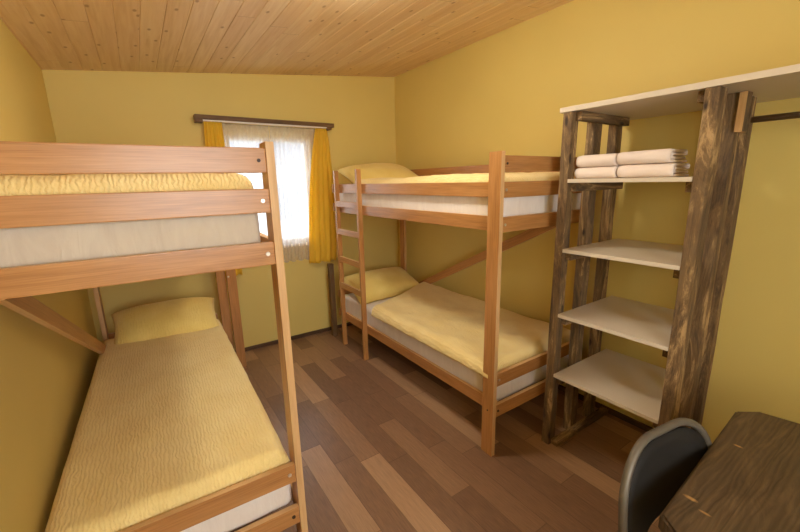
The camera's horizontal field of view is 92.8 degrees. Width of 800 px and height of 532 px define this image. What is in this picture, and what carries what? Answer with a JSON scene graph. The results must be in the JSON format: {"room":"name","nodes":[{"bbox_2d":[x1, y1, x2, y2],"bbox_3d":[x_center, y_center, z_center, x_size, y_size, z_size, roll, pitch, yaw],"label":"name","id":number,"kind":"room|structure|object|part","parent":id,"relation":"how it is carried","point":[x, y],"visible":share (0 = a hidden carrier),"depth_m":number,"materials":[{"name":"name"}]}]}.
{"room":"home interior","nodes":[
{"label":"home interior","id":0,"kind":"room"},
{"bbox_2d":[0,19,98,531],"bbox_3d":[-0.998,0.240,0.730,0.120,2.258,4.824,-10,15,-33],"label":"wall","id":1,"kind":"structure","parent":0,"point":[46,375],"depth_m":1.49,"materials":[{"name":"yellow paint"}]},
{"bbox_2d":[42,70,398,348],"bbox_3d":[-1.203,-0.521,3.482,2.989,2.558,0.120,-10,15,-33],"label":"wall","id":2,"kind":"structure","parent":0,"point":[98,107],"depth_m":3.29,"materials":[{"name":"yellow paint"}]},
{"bbox_2d":[193,114,333,130],"bbox_3d":[-1.116,-1.224,3.267,1.159,0.056,0.087,-10,15,-33],"label":"rail","id":3,"kind":"object","parent":2,"relation":"attached to","point":[198,118],"visible":0.94,"depth_m":3.18,"materials":[{"name":"brown wood"}]},
{"bbox_2d":[203,121,242,276],"bbox_3d":[-1.478,-0.520,3.135,0.216,1.261,0.044,-10,15,-33],"label":"curtain","id":4,"kind":"object","parent":3,"relation":"hanging from","point":[213,131],"visible":0.19,"depth_m":3.03,"materials":[{"name":"yellow fabric"}]},
{"bbox_2d":[223,123,268,268],"bbox_3d":[-1.286,-0.586,3.294,0.412,1.211,0.024,-10,15,-33],"label":"curtain","id":5,"kind":"object","parent":3,"relation":"hanging from","point":[228,123],"visible":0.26,"depth_m":3.23,"materials":[{"name":"white fabric"}]},
{"bbox_2d":[269,127,312,262],"bbox_3d":[-0.933,-0.645,3.527,0.451,1.211,0.024,-10,15,-33],"label":"curtain","id":6,"kind":"object","parent":3,"relation":"hanging from","point":[269,127],"visible":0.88,"depth_m":3.49,"materials":[{"name":"white fabric"}]},
{"bbox_2d":[309,128,336,262],"bbox_3d":[-0.754,-0.647,3.610,0.302,1.251,0.046,-10,15,-33],"label":"curtain","id":7,"kind":"object","parent":3,"relation":"hanging from","point":[322,219],"visible":0.99,"depth_m":3.62,"materials":[{"name":"yellow fabric"}]},
{"bbox_2d":[224,136,310,247],"bbox_3d":[-1.152,-0.649,3.450,0.810,0.980,0.115,-10,15,-33],"label":"window","id":8,"kind":"structure","parent":2,"relation":"in","point":[287,230],"depth_m":3.54,"materials":[{"name":"glass"}]},
{"bbox_3d":[-1.124,-0.180,3.527,0.810,0.030,0.050,-10,15,-33],"label":"sill","id":9,"kind":"part","parent":8,"relation":"part of","materials":[{"name":"white paint"}]},
{"bbox_2d":[245,322,353,351],"bbox_3d":[-1.138,0.721,3.701,2.749,0.035,0.014,-10,15,-33],"label":"baseboard","id":10,"kind":"structure","parent":2,"relation":"attached to","point":[261,345],"depth_m":3.77,"materials":[{"name":"brown wood"}]},
{"bbox_2d":[0,0,573,76],"bbox_3d":[0.201,-1.265,1.250,3.045,0.422,5.064,-10,15,-33],"label":"ceiling","id":11,"kind":"structure","parent":0,"point":[370,38],"depth_m":2.28,"materials":[{"name":"brown wood"}]},
{"bbox_2d":[231,325,660,531],"bbox_3d":[0.214,1.191,1.767,2.989,0.100,5.064,-10,15,-33],"label":"floor","id":12,"kind":"structure","parent":0,"point":[387,444],"depth_m":2.15,"materials":[{"name":"brown wood"}]},
{"bbox_2d":[0,141,307,531],"bbox_3d":[-1.185,0.278,2.032,0.903,1.628,2.050,-9,15,-31],"label":"bunk bed","id":13,"kind":"object","parent":12,"relation":"on","point":[18,284],"visible":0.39,"depth_m":1.10,"materials":[{"name":"brown wood"}]},
{"bbox_3d":[-2.085,0.167,2.617,0.026,1.628,0.078,-9,15,-31],"label":"post","id":14,"kind":"part","parent":13,"relation":"part of","materials":[{"name":"brown wood"}]},
{"bbox_2d":[0,213,260,267],"bbox_3d":[-1.264,-0.244,1.871,0.686,0.153,1.964,-9,15,-31],"label":"mattress","id":15,"kind":"object","parent":13,"relation":"on","point":[23,246],"visible":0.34,"depth_m":1.05,"materials":[{"name":"white fabric"}]},
{"bbox_2d":[0,173,253,195],"bbox_3d":[-1.087,-0.317,1.593,0.640,0.106,1.337,-9,15,-31],"label":"duvet","id":16,"kind":"object","parent":15,"relation":"on","point":[10,185],"visible":0.63,"depth_m":1.03,"materials":[{"name":"yellow fabric"}]},
{"bbox_3d":[-0.712,0.004,1.062,0.711,0.074,0.022,-9,15,-31],"label":"rail","id":17,"kind":"part","parent":13,"relation":"part of","materials":[{"name":"brown wood"}]},
{"bbox_3d":[-1.437,0.058,3.045,0.067,1.628,0.028,-9,15,-31],"label":"post","id":18,"kind":"part","parent":13,"relation":"part of","materials":[{"name":"brown wood"}]},
{"bbox_2d":[181,484,292,531],"bbox_3d":[-1.235,0.727,2.093,0.704,0.173,1.964,-9,15,-31],"label":"mattress","id":19,"kind":"object","parent":13,"relation":"on","point":[228,521],"visible":0.02,"depth_m":1.38,"materials":[{"name":"white fabric"}]},
{"bbox_2d":[111,297,218,344],"bbox_3d":[-1.651,0.382,2.705,0.662,0.241,0.383,-9,15,-32],"label":"pillow","id":20,"kind":"object","parent":19,"relation":"on","point":[144,322],"visible":0.91,"depth_m":2.60,"materials":[{"name":"yellow fabric"}]},
{"bbox_2d":[45,319,290,531],"bbox_3d":[-1.197,0.620,1.986,0.729,0.086,1.803,-9,15,-31],"label":"duvet","id":21,"kind":"object","parent":19,"relation":"on","point":[168,423],"visible":0.91,"depth_m":1.53,"materials":[{"name":"yellow fabric"}]},
{"bbox_3d":[-0.944,-0.218,2.086,0.022,0.074,1.894,-9,15,-31],"label":"rail","id":22,"kind":"part","parent":13,"relation":"part of","materials":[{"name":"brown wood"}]},
{"bbox_3d":[-0.690,0.997,1.282,0.711,0.072,0.022,-9,15,-31],"label":"rail","id":23,"kind":"part","parent":13,"relation":"part of","materials":[{"name":"brown wood"}]},
{"bbox_3d":[-0.404,0.406,1.373,0.026,1.628,0.078,-9,15,-31],"label":"post","id":24,"kind":"part","parent":13,"relation":"part of","materials":[{"name":"brown wood"}]},
{"bbox_2d":[327,263,337,335],"bbox_3d":[-0.664,0.338,3.756,0.045,0.740,0.050,-10,15,-33],"label":"post","id":25,"kind":"object","parent":12,"relation":"on","point":[330,266],"visible":1,"depth_m":3.73,"materials":[{"name":"brown wood"}]},
{"bbox_2d":[332,151,591,456],"bbox_3d":[0.254,0.033,2.988,0.832,1.628,2.050,-10,15,-33],"label":"bunk bed","id":26,"kind":"object","parent":12,"relation":"on","point":[496,189],"visible":0.56,"depth_m":2.17,"materials":[{"name":"brown wood"}]},
{"bbox_3d":[0.034,-0.189,4.006,0.026,1.628,0.078,-10,15,-33],"label":"post","id":27,"kind":"part","parent":26,"relation":"part of","materials":[{"name":"brown wood"}]},
{"bbox_3d":[-0.012,-0.359,2.627,0.022,0.074,1.849,-10,15,-33],"label":"rail","id":28,"kind":"part","parent":26,"relation":"part of","materials":[{"name":"brown wood"}]},
{"bbox_3d":[0.010,0.622,2.845,0.022,0.072,1.849,-10,15,-33],"label":"rail","id":29,"kind":"part","parent":26,"relation":"part of","materials":[{"name":"brown wood"}]},
{"bbox_2d":[345,293,567,400],"bbox_3d":[0.281,0.470,3.095,0.734,0.173,1.964,-10,15,-33],"label":"mattress","id":30,"kind":"object","parent":26,"relation":"on","point":[353,306],"visible":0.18,"depth_m":2.47,"materials":[{"name":"white fabric"}]},
{"bbox_2d":[344,267,418,303],"bbox_3d":[-0.162,0.154,3.650,0.720,0.218,0.398,-10,15,-34],"label":"pillow","id":31,"kind":"object","parent":30,"relation":"on","point":[383,283],"visible":0.8,"depth_m":3.53,"materials":[{"name":"yellow fabric"}]},
{"bbox_2d":[371,282,569,378],"bbox_3d":[0.354,0.370,2.925,0.843,0.100,1.651,-10,15,-33],"label":"duvet","id":32,"kind":"object","parent":30,"relation":"on","point":[450,323],"visible":0.88,"depth_m":2.58,"materials":[{"name":"yellow fabric"}]},
{"bbox_2d":[339,193,580,216],"bbox_3d":[0.260,-0.502,2.879,0.736,0.153,1.963,-10,15,-33],"label":"mattress","id":33,"kind":"object","parent":26,"relation":"on","point":[513,206],"visible":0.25,"depth_m":2.18,"materials":[{"name":"white fabric"}]},
{"bbox_2d":[337,163,417,183],"bbox_3d":[-0.150,-0.806,3.411,0.702,0.239,0.423,-9,15,-31],"label":"pillow","id":34,"kind":"object","parent":33,"relation":"on","point":[370,170],"visible":0.48,"depth_m":3.29,"materials":[{"name":"yellow fabric"}]},
{"bbox_2d":[354,172,577,183],"bbox_3d":[0.358,-0.597,2.707,0.732,0.108,1.629,-10,15,-33],"label":"duvet","id":35,"kind":"object","parent":33,"relation":"on","point":[517,176],"visible":0.38,"depth_m":2.14,"materials":[{"name":"yellow fabric"}]},
{"bbox_3d":[0.476,0.254,1.971,0.026,1.628,0.078,-10,15,-33],"label":"post","id":36,"kind":"part","parent":26,"relation":"part of","materials":[{"name":"brown wood"}]},
{"bbox_3d":[0.833,0.739,2.291,0.778,0.072,0.022,-10,15,-33],"label":"rail","id":37,"kind":"part","parent":26,"relation":"part of","materials":[{"name":"brown wood"}]},
{"bbox_3d":[0.811,-0.254,2.070,0.778,0.074,0.022,-10,15,-33],"label":"rail","id":38,"kind":"part","parent":26,"relation":"part of","materials":[{"name":"brown wood"}]},
{"bbox_2d":[618,418,711,531],"bbox_3d":[0.794,0.872,0.955,0.405,0.840,0.426,-7,14,-25],"label":"chair","id":39,"kind":"object","parent":12,"relation":"on","point":[660,461],"visible":0.84,"depth_m":1.01,"materials":[{"name":"black plastic"}]},
{"bbox_2d":[542,64,799,446],"bbox_3d":[1.585,0.249,1.421,0.590,1.830,1.940,-10,15,-33],"label":"shelf unit","id":40,"kind":"object","parent":12,"relation":"on","point":[686,334],"visible":0.89,"depth_m":1.78,"materials":[{"name":"brown wood"}]},
{"bbox_2d":[575,166,618,178],"bbox_3d":[0.980,-0.450,1.833,0.175,0.052,0.196,-10,15,-33],"label":"folded towel","id":41,"kind":"object","parent":40,"relation":"on","point":[590,172],"visible":0.86,"depth_m":1.78,"materials":[{"name":"beige fabric"}]},
{"bbox_2d":[576,153,621,166],"bbox_3d":[0.975,-0.503,1.820,0.171,0.056,0.187,-10,15,-33],"label":"folded towel","id":42,"kind":"object","parent":41,"relation":"on","point":[599,160],"visible":0.82,"depth_m":1.77,"materials":[{"name":"beige fabric"}]},
{"bbox_2d":[617,163,689,177],"bbox_3d":[1.103,-0.417,1.664,0.173,0.056,0.221,-10,15,-33],"label":"folded towel","id":43,"kind":"object","parent":40,"relation":"on","point":[662,169],"visible":0.98,"depth_m":1.60,"materials":[{"name":"beige fabric"}]},
{"bbox_2d":[616,149,687,164],"bbox_3d":[1.091,-0.474,1.656,0.176,0.057,0.213,-10,15,-33],"label":"folded towel","id":44,"kind":"object","parent":43,"relation":"on","point":[657,156],"visible":0.99,"depth_m":1.59,"materials":[{"name":"beige fabric"}]},
{"bbox_2d":[751,111,799,122],"bbox_3d":[1.797,-0.500,1.073,0.025,0.025,1.230,-10,15,-33],"label":"rail","id":45,"kind":"object","parent":40,"relation":"attached to","point":[791,115],"visible":1,"depth_m":1.50,"materials":[{"name":"brown wood"}]},
{"bbox_2d":[658,412,799,531],"bbox_3d":[1.206,0.983,0.645,0.745,0.750,1.262,-10,15,-33],"label":"desk","id":46,"kind":"object","parent":12,"relation":"on","point":[748,479],"visible":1,"depth_m":0.94,"materials":[{"name":"brown wood"}]},
{"bbox_2d":[394,0,799,442],"bbox_3d":[1.372,-0.300,2.260,0.120,2.545,4.824,-10,15,-33],"label":"wall","id":47,"kind":"structure","parent":0,"point":[506,90],"depth_m":2.12,"materials":[{"name":"yellow paint"}]},
{"bbox_2d":[540,378,653,431],"bbox_3d":[1.347,0.936,2.491,0.014,0.035,4.810,-10,15,-33],"label":"baseboard","id":48,"kind":"structure","parent":47,"relation":"attached to","point":[598,405],"depth_m":2.42,"materials":[{"name":"brown wood"}]}
]}

